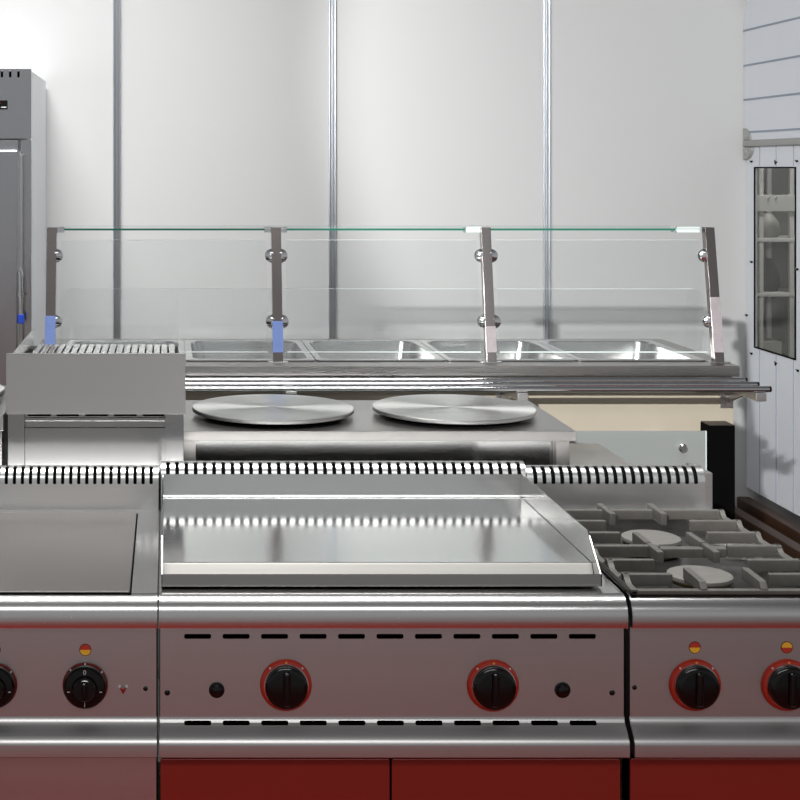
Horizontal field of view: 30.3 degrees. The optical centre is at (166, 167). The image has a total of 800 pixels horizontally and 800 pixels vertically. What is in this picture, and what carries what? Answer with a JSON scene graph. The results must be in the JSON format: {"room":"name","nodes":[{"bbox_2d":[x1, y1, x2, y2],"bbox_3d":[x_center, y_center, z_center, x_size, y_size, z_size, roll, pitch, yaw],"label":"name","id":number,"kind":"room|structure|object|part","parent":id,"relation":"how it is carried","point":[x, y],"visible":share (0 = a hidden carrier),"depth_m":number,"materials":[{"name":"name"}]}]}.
{"room":"commercial kitchen","nodes":[
{"label":"commercial kitchen","id":0,"kind":"room"},
{"bbox_2d":[0,0,753,506],"bbox_3d":[-0.440,0.210,6.700,6.320,2.750,0.060,0,0,0],"label":"wall","id":1,"kind":"structure","parent":0,"point":[225,103],"depth_m":6.67,"materials":[{"name":"white laminate"}]},
{"bbox_2d":[113,0,120,338],"bbox_3d":[-0.232,0.210,6.659,0.033,2.750,0.022,0,0,0],"label":"trim","id":2,"kind":"structure","parent":1,"relation":"attached to","point":[116,3],"depth_m":6.65,"materials":[{"name":"metal"}]},
{"bbox_2d":[329,0,335,338],"bbox_3d":[0.765,0.210,6.659,0.033,2.750,0.022,0,0,0],"label":"trim","id":3,"kind":"structure","parent":1,"relation":"attached to","point":[332,3],"depth_m":6.65,"materials":[{"name":"metal"}]},
{"bbox_2d":[543,0,550,338],"bbox_3d":[1.756,0.210,6.659,0.033,2.750,0.022,0,0,0],"label":"trim","id":4,"kind":"structure","parent":1,"relation":"attached to","point":[546,3],"depth_m":6.65,"materials":[{"name":"metal"}]},
{"bbox_2d":[743,128,750,139],"bbox_3d":[2.666,-0.158,6.622,0.008,0.055,0.085,0,0,0],"label":"bracket","id":5,"kind":"object","parent":1,"relation":"attached to","point":[746,135],"visible":1,"depth_m":6.62,"materials":[{"name":"silver metal"}]},
{"bbox_2d":[743,148,753,159],"bbox_3d":[2.672,-0.065,6.622,0.021,0.055,0.085,0,0,0],"label":"bracket","id":6,"kind":"object","parent":1,"relation":"attached to","point":[747,152],"visible":1,"depth_m":6.61,"materials":[{"name":"silver metal"}]},
{"bbox_2d":[743,138,799,146],"bbox_3d":[2.683,-0.113,5.783,0.040,0.030,1.766,0,0,0],"label":"trim","id":7,"kind":"structure","parent":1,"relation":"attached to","point":[784,141],"depth_m":6.34,"materials":[{"name":"silver metal"}]},
{"bbox_2d":[743,0,799,139],"bbox_3d":[2.683,-0.647,5.782,0.031,1.037,1.765,0,0,0],"label":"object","id":8,"kind":"structure","parent":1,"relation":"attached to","point":[771,31],"depth_m":6.34,"materials":[{"name":"white"}]},
{"bbox_2d":[158,491,799,799],"bbox_3d":[-0.900,1.635,5.500,12.200,0.100,7.000,0,0,0],"label":"floor","id":9,"kind":"structure","parent":0,"point":[761,499],"depth_m":6.66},
{"bbox_2d":[0,69,45,385],"bbox_3d":[-0.908,0.589,6.239,0.704,1.992,0.801,0,0,0],"label":"fridge","id":10,"kind":"object","parent":9,"relation":"on","point":[22,92],"visible":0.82,"depth_m":5.90,"materials":[{"name":"metal"}]},
{"bbox_3d":[-0.926,0.685,5.878,0.648,1.520,0.045,0,0,0],"label":"door","id":11,"kind":"part","parent":10,"relation":"part of","materials":[{"name":"metal"}]},
{"bbox_3d":[-0.908,-0.264,5.914,0.704,0.286,0.032,0,0,0],"label":"panel","id":12,"kind":"part","parent":10,"relation":"part of","materials":[{"name":"metal"}]},
{"bbox_3d":[-0.593,0.510,5.854,0.026,0.180,0.031,0,0,0],"label":"lock handle","id":13,"kind":"part","parent":10,"relation":"part of","materials":[{"name":"silver metal"}]},
{"bbox_2d":[0,465,158,799],"bbox_3d":[-0.217,1.114,2.821,0.402,0.941,0.768,0,0,0],"label":"range","id":14,"kind":"object","parent":9,"relation":"on","point":[79,544],"visible":1,"depth_m":2.48,"materials":[{"name":"metal"}]},
{"bbox_3d":[-0.296,0.889,2.453,0.073,0.073,0.033,0,0,0],"label":"control knob","id":15,"kind":"part","parent":14,"relation":"part of","materials":[{"name":"black plastic"}]},
{"bbox_3d":[-0.216,1.228,2.483,0.396,0.434,0.007,0,0,0],"label":"door","id":16,"kind":"part","parent":14,"relation":"part of","materials":[{"name":"metal"}]},
{"bbox_3d":[-0.217,0.896,2.464,0.400,0.216,0.031,0,0,0],"label":"control panel","id":17,"kind":"part","parent":14,"relation":"part of","materials":[{"name":"metal"}]},
{"bbox_2d":[0,511,158,628],"bbox_3d":[-0.217,0.761,2.772,0.402,0.055,0.627,0,0,0],"label":"countertop","id":18,"kind":"structure","parent":14,"relation":"on","point":[137,609],"depth_m":2.47,"materials":[{"name":"metal"}]},
{"bbox_3d":[-0.141,0.889,2.453,0.073,0.073,0.033,0,0,0],"label":"control knob","id":19,"kind":"part","parent":14,"relation":"part of","materials":[{"name":"black plastic"}]},
{"bbox_3d":[-0.018,0.896,2.488,0.001,0.216,0.080,0,0,0],"label":"panel","id":20,"kind":"part","parent":14,"relation":"part of","materials":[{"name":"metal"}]},
{"bbox_2d":[159,461,629,799],"bbox_3d":[0.387,1.110,2.826,0.801,0.951,0.757,0,0,0],"label":"griddle","id":21,"kind":"object","parent":9,"relation":"on","point":[329,630],"visible":1,"depth_m":2.48,"materials":[{"name":"metal"}]},
{"bbox_3d":[-0.012,0.896,2.488,0.001,0.216,0.080,0,0,0],"label":"panel","id":22,"kind":"part","parent":21,"relation":"part of","materials":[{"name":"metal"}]},
{"bbox_3d":[0.186,1.232,2.485,0.395,0.425,0.006,0,0,0],"label":"door","id":23,"kind":"part","parent":21,"relation":"part of","materials":[{"name":"red metal"}]},
{"bbox_3d":[0.204,0.889,2.459,0.074,0.074,0.021,0,0,0],"label":"control knob","id":24,"kind":"part","parent":21,"relation":"part of","materials":[{"name":"black plastic"}]},
{"bbox_3d":[0.374,0.710,2.825,0.764,0.014,0.514,0,0,0],"label":"griddle plate","id":25,"kind":"part","parent":21,"relation":"part of","materials":[{"name":"metal"}]},
{"bbox_3d":[0.374,0.716,2.558,0.764,0.025,0.018,0,0,0],"label":"plate","id":26,"kind":"part","parent":21,"relation":"part of","materials":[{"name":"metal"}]},
{"bbox_2d":[159,511,627,628],"bbox_3d":[0.387,0.761,2.772,0.801,0.055,0.627,0,0,0],"label":"countertop","id":27,"kind":"structure","parent":21,"relation":"on","point":[604,606],"depth_m":2.47,"materials":[{"name":"metal"}]},
{"bbox_3d":[0.387,0.896,2.464,0.800,0.216,0.031,0,0,0],"label":"control panel","id":28,"kind":"part","parent":21,"relation":"part of","materials":[{"name":"metal"}]},
{"bbox_3d":[0.560,0.890,2.459,0.074,0.074,0.021,0,0,0],"label":"control knob","id":29,"kind":"part","parent":21,"relation":"part of","materials":[{"name":"black plastic"}]},
{"bbox_3d":[0.585,1.232,2.485,0.394,0.425,0.006,0,0,0],"label":"door","id":30,"kind":"part","parent":21,"relation":"part of","materials":[{"name":"red metal"}]},
{"bbox_2d":[158,443,630,771],"bbox_3d":[0.082,1.163,3.565,2.163,0.843,0.640,0,0,0],"label":"work table","id":31,"kind":"object","parent":9,"relation":"on","point":[580,453],"visible":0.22,"depth_m":3.69,"materials":[{"name":"metal"}]},
{"bbox_2d":[0,385,7,464],"bbox_3d":[-0.583,0.636,3.442,0.434,0.212,0.435,0,0,0],"label":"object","id":32,"kind":"object","parent":31,"relation":"on","point":[3,416],"visible":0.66,"depth_m":3.30,"materials":[{"name":"metal"}]},
{"bbox_3d":[-0.585,0.538,3.450,0.390,0.016,0.390,0,0,0],"label":"round plate","id":33,"kind":"part","parent":32,"relation":"part of","materials":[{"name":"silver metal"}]},
{"bbox_3d":[-0.583,0.571,3.442,0.434,0.036,0.435,0,0,0],"label":"plate","id":34,"kind":"part","parent":32,"relation":"part of","materials":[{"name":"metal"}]},
{"bbox_2d":[6,329,185,490],"bbox_3d":[-0.159,0.579,3.481,0.402,0.326,0.518,0,0,0],"label":"chargrill","id":35,"kind":"object","parent":31,"relation":"on","point":[84,404],"visible":0.93,"depth_m":3.23,"materials":[{"name":"metal"}]},
{"bbox_3d":[-0.339,0.641,3.255,0.038,0.178,0.035,0,0,0],"label":"leg","id":36,"kind":"part","parent":35,"relation":"part of","materials":[{"name":"metal"}]},
{"bbox_3d":[-0.347,0.483,3.487,0.002,0.132,0.505,0,0,0],"label":"plate","id":37,"kind":"part","parent":35,"relation":"part of","materials":[{"name":"metal"}]},
{"bbox_3d":[-0.161,0.640,3.243,0.316,0.176,0.007,0,0,0],"label":"vented panel","id":38,"kind":"part","parent":35,"relation":"part of","materials":[{"name":"metal"}]},
{"bbox_3d":[-0.159,0.483,3.242,0.402,0.135,0.040,0,0,0],"label":"panel","id":39,"kind":"part","parent":35,"relation":"part of","materials":[{"name":"metal"}]},
{"bbox_3d":[-0.159,0.505,3.739,0.372,0.088,0.002,0,0,0],"label":"plate","id":40,"kind":"part","parent":35,"relation":"part of","materials":[{"name":"metal"}]},
{"bbox_3d":[0.017,0.641,3.255,0.042,0.178,0.035,0,0,0],"label":"leg","id":41,"kind":"part","parent":35,"relation":"part of","materials":[{"name":"metal"}]},
{"bbox_3d":[0.029,0.483,3.487,0.002,0.132,0.505,0,0,0],"label":"plate","id":42,"kind":"part","parent":35,"relation":"part of","materials":[{"name":"metal"}]},
{"bbox_2d":[158,678,160,771],"bbox_3d":[0.080,1.373,3.570,2.100,0.025,0.540,0,0,0],"label":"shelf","id":43,"kind":"object","parent":31,"relation":"attached to","point":[158,678],"depth_m":3.47,"materials":[{"name":"metal"}]},
{"bbox_2d":[184,394,575,464],"bbox_3d":[0.487,0.667,3.585,0.935,0.149,0.450,0,0,0],"label":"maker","id":44,"kind":"object","parent":31,"relation":"on","point":[250,427],"visible":0.87,"depth_m":3.40,"materials":[{"name":"grey metal"}]},
{"bbox_3d":[0.051,0.688,3.384,0.032,0.100,0.032,0,0,0],"label":"corner leg","id":45,"kind":"part","parent":44,"relation":"part of","materials":[{"name":"grey metal"}]},
{"bbox_3d":[0.263,0.599,3.578,0.400,0.012,0.400,0,0,0],"label":"round plate","id":46,"kind":"part","parent":44,"relation":"part of","materials":[{"name":"silver metal"}]},
{"bbox_3d":[0.487,0.626,3.585,0.935,0.024,0.450,0,0,0],"label":"plate","id":47,"kind":"part","parent":44,"relation":"part of","materials":[{"name":"grey metal"}]},
{"bbox_3d":[0.712,0.599,3.578,0.400,0.012,0.400,0,0,0],"label":"round plate","id":48,"kind":"part","parent":44,"relation":"part of","materials":[{"name":"silver metal"}]},
{"bbox_3d":[0.926,0.688,3.384,0.032,0.100,0.032,0,0,0],"label":"corner leg","id":49,"kind":"part","parent":44,"relation":"part of","materials":[{"name":"grey metal"}]},
{"bbox_2d":[39,225,771,677],"bbox_3d":[0.618,0.881,4.423,2.115,1.408,0.875,0,0,0],"label":"serving counter","id":50,"kind":"object","parent":9,"relation":"on","point":[641,412],"depth_m":4.24,"materials":[{"name":"metal"}]},
{"bbox_3d":[-0.347,0.376,4.313,0.029,0.394,0.106,0,0,0],"label":"post","id":51,"kind":"part","parent":50,"relation":"part of","materials":[{"name":"metal"}]},
{"bbox_2d":[66,340,183,350],"bbox_3d":[-0.138,0.623,4.532,0.385,0.104,0.489,0,0,0],"label":"pan","id":52,"kind":"object","parent":50,"relation":"in","point":[175,342],"visible":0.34,"depth_m":4.75,"materials":[{"name":"metal"}]},
{"bbox_2d":[184,340,314,360],"bbox_3d":[0.250,0.623,4.532,0.385,0.104,0.489,0,0,0],"label":"pan","id":53,"kind":"object","parent":50,"relation":"in","point":[190,345],"visible":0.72,"depth_m":4.75,"materials":[{"name":"metal"}]},
{"bbox_3d":[0.329,0.376,4.313,0.029,0.394,0.106,0,0,0],"label":"post","id":54,"kind":"part","parent":50,"relation":"part of","materials":[{"name":"metal"}]},
{"bbox_3d":[0.329,0.575,4.269,0.060,0.003,0.032,0,0,0],"label":"foot plate","id":55,"kind":"part","parent":50,"relation":"part of","materials":[{"name":"metal"}]},
{"bbox_2d":[64,225,675,228],"bbox_3d":[0.643,0.186,4.490,1.937,0.006,0.240,0,0,0],"label":"glass shelf","id":56,"kind":"object","parent":50,"relation":"attached to","point":[66,226],"depth_m":4.51,"materials":[{"name":"clear glass"}]},
{"bbox_2d":[302,340,444,360],"bbox_3d":[0.638,0.623,4.532,0.385,0.104,0.489,0,0,0],"label":"pan","id":57,"kind":"object","parent":50,"relation":"in","point":[311,345],"visible":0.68,"depth_m":4.75,"materials":[{"name":"metal"}]},
{"bbox_2d":[39,339,739,376],"bbox_3d":[0.624,0.592,4.525,2.088,0.032,0.670,0,0,0],"label":"countertop","id":58,"kind":"structure","parent":50,"relation":"on","point":[193,368],"depth_m":4.19,"materials":[{"name":"metal"}]},
{"bbox_3d":[0.616,0.614,4.160,2.111,0.018,0.018,0,0,0],"label":"tray rail","id":59,"kind":"part","parent":50,"relation":"part of","materials":[{"name":"silver metal"}]},
{"bbox_3d":[0.616,0.614,4.077,2.111,0.018,0.018,0,0,0],"label":"tray rail","id":60,"kind":"part","parent":50,"relation":"part of","materials":[{"name":"silver metal"}]},
{"bbox_3d":[0.616,0.614,3.995,2.111,0.018,0.018,0,0,0],"label":"tray rail","id":61,"kind":"part","parent":50,"relation":"part of","materials":[{"name":"silver metal"}]},
{"bbox_3d":[0.961,0.376,4.313,0.029,0.394,0.106,0,0,0],"label":"post","id":62,"kind":"part","parent":50,"relation":"part of","materials":[{"name":"metal"}]},
{"bbox_3d":[0.961,0.575,4.269,0.060,0.003,0.032,0,0,0],"label":"foot plate","id":63,"kind":"part","parent":50,"relation":"part of","materials":[{"name":"metal"}]},
{"bbox_2d":[419,340,574,360],"bbox_3d":[1.026,0.623,4.532,0.385,0.104,0.489,0,0,0],"label":"pan","id":64,"kind":"object","parent":50,"relation":"in","point":[434,345],"visible":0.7,"depth_m":4.75,"materials":[{"name":"metal"}]},
{"bbox_3d":[0.985,0.676,4.168,0.038,0.058,0.136,0,0,0],"label":"bracket plate","id":65,"kind":"part","parent":50,"relation":"part of","materials":[{"name":"grey metal"}]},
{"bbox_2d":[536,340,704,360],"bbox_3d":[1.414,0.623,4.532,0.385,0.104,0.489,0,0,0],"label":"pan","id":66,"kind":"object","parent":50,"relation":"in","point":[558,345],"visible":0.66,"depth_m":4.75,"materials":[{"name":"metal"}]},
{"bbox_3d":[1.635,0.376,4.313,0.029,0.394,0.106,0,0,0],"label":"post","id":67,"kind":"part","parent":50,"relation":"part of","materials":[{"name":"metal"}]},
{"bbox_3d":[1.635,0.575,4.269,0.060,0.003,0.032,0,0,0],"label":"foot plate","id":68,"kind":"part","parent":50,"relation":"part of","materials":[{"name":"metal"}]},
{"bbox_3d":[1.645,0.676,4.168,0.038,0.058,0.136,0,0,0],"label":"bracket plate","id":69,"kind":"part","parent":50,"relation":"part of","materials":[{"name":"grey metal"}]},
{"bbox_2d":[525,462,799,799],"bbox_3d":[0.973,1.114,2.826,0.402,0.941,0.757,0,0,0],"label":"gas range","id":70,"kind":"object","parent":9,"relation":"on","point":[712,635],"visible":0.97,"depth_m":2.48,"materials":[{"name":"metal"}]},
{"bbox_3d":[0.796,0.896,2.488,0.001,0.216,0.080,0,0,0],"label":"panel","id":71,"kind":"part","parent":70,"relation":"part of","materials":[{"name":"metal"}]},
{"bbox_3d":[0.962,0.757,2.862,0.116,0.020,0.116,0,0,0],"label":"burner","id":72,"kind":"part","parent":70,"relation":"part of","materials":[{"name":"metal"}]},
{"bbox_3d":[0.908,0.889,2.459,0.074,0.074,0.021,0,0,0],"label":"control knob","id":73,"kind":"part","parent":70,"relation":"part of","materials":[{"name":"black plastic"}]},
{"bbox_2d":[599,565,799,627],"bbox_3d":[0.985,0.761,2.772,0.378,0.053,0.625,0,0,0],"label":"countertop","id":74,"kind":"structure","parent":70,"relation":"on","point":[644,610],"depth_m":2.46,"materials":[{"name":"metal"}]},
{"bbox_3d":[0.962,0.757,2.600,0.116,0.020,0.116,0,0,0],"label":"burner","id":75,"kind":"part","parent":70,"relation":"part of","materials":[{"name":"metal"}]},
{"bbox_3d":[0.985,1.232,2.485,0.372,0.426,0.006,0,0,0],"label":"door","id":76,"kind":"part","parent":70,"relation":"part of","materials":[{"name":"red metal"}]},
{"bbox_3d":[0.985,0.896,2.464,0.378,0.216,0.031,0,0,0],"label":"control panel","id":77,"kind":"part","parent":70,"relation":"part of","materials":[{"name":"metal"}]},
{"bbox_3d":[1.067,0.889,2.459,0.074,0.074,0.021,0,0,0],"label":"control knob","id":78,"kind":"part","parent":70,"relation":"part of","materials":[{"name":"black plastic"}]},
{"bbox_2d":[700,421,734,519],"bbox_3d":[1.581,1.159,4.135,0.086,0.853,0.082,0,0,0],"label":"post","id":79,"kind":"object","parent":9,"relation":"on","point":[720,434],"visible":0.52,"depth_m":4.10,"materials":[{"name":"black metal"}]},
{"bbox_2d":[735,506,799,558],"bbox_3d":[2.545,1.555,5.620,0.056,0.056,2.040,0,0,0],"label":"timber beam","id":80,"kind":"structure","parent":9,"relation":"on","point":[770,535],"depth_m":6.05,"materials":[{"name":"brown wood"}]},
{"bbox_2d":[737,497,799,543],"bbox_3d":[2.655,1.543,5.620,0.060,0.060,2.040,0,0,0],"label":"timber beam","id":81,"kind":"structure","parent":9,"relation":"on","point":[790,529],"depth_m":6.29,"materials":[{"name":"brown wood"}]},
{"bbox_2d":[757,168,794,494],"bbox_3d":[3.000,0.635,7.108,0.422,1.900,0.320,0,0,0],"label":"storage rack","id":82,"kind":"object","parent":9,"relation":"on","point":[775,186],"visible":0.13,"depth_m":7.23,"materials":[{"name":"silver metal"}]},
{"bbox_2d":[757,258,779,291],"bbox_3d":[2.950,0.524,7.080,0.120,0.160,0.120,0,0,0],"label":"storage jar","id":83,"kind":"object","parent":82,"relation":"on","point":[771,273],"visible":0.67,"depth_m":7.03,"materials":[{"name":"grey ceramic"}]},
{"bbox_2d":[757,213,779,236],"bbox_3d":[2.955,0.281,7.080,0.110,0.115,0.110,0,0,0],"label":"storage jar","id":84,"kind":"object","parent":82,"relation":"on","point":[771,225],"visible":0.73,"depth_m":7.04,"materials":[{"name":"white ceramic"}]},
{"bbox_2d":[757,338,781,353],"bbox_3d":[2.953,0.940,7.105,0.105,0.189,0.150,0,0,0],"label":"storage box","id":85,"kind":"object","parent":82,"relation":"on","point":[770,344],"visible":0.32,"depth_m":7.03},
{"bbox_2d":[757,236,794,241],"bbox_3d":[3.000,0.349,7.110,0.422,0.018,0.290,0,0,0],"label":"shelf","id":86,"kind":"object","parent":82,"relation":"attached to","point":[759,238],"depth_m":6.96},
{"bbox_2d":[757,288,794,296],"bbox_3d":[3.000,0.614,7.110,0.422,0.018,0.290,0,0,0],"label":"shelf","id":87,"kind":"object","parent":82,"relation":"attached to","point":[782,292],"depth_m":6.96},
{"bbox_3d":[3.000,0.485,7.264,0.420,1.600,0.008,0,0,0],"label":"panel","id":88,"kind":"part","parent":82,"relation":"part of","materials":[{"name":"clear glass"}]},
{"bbox_2d":[744,145,799,515],"bbox_3d":[2.683,0.690,5.784,0.024,1.575,1.768,0,0,0],"label":"door","id":89,"kind":"structure","parent":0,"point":[773,424],"depth_m":6.40,"materials":[{"name":"white metal"}]}
]}

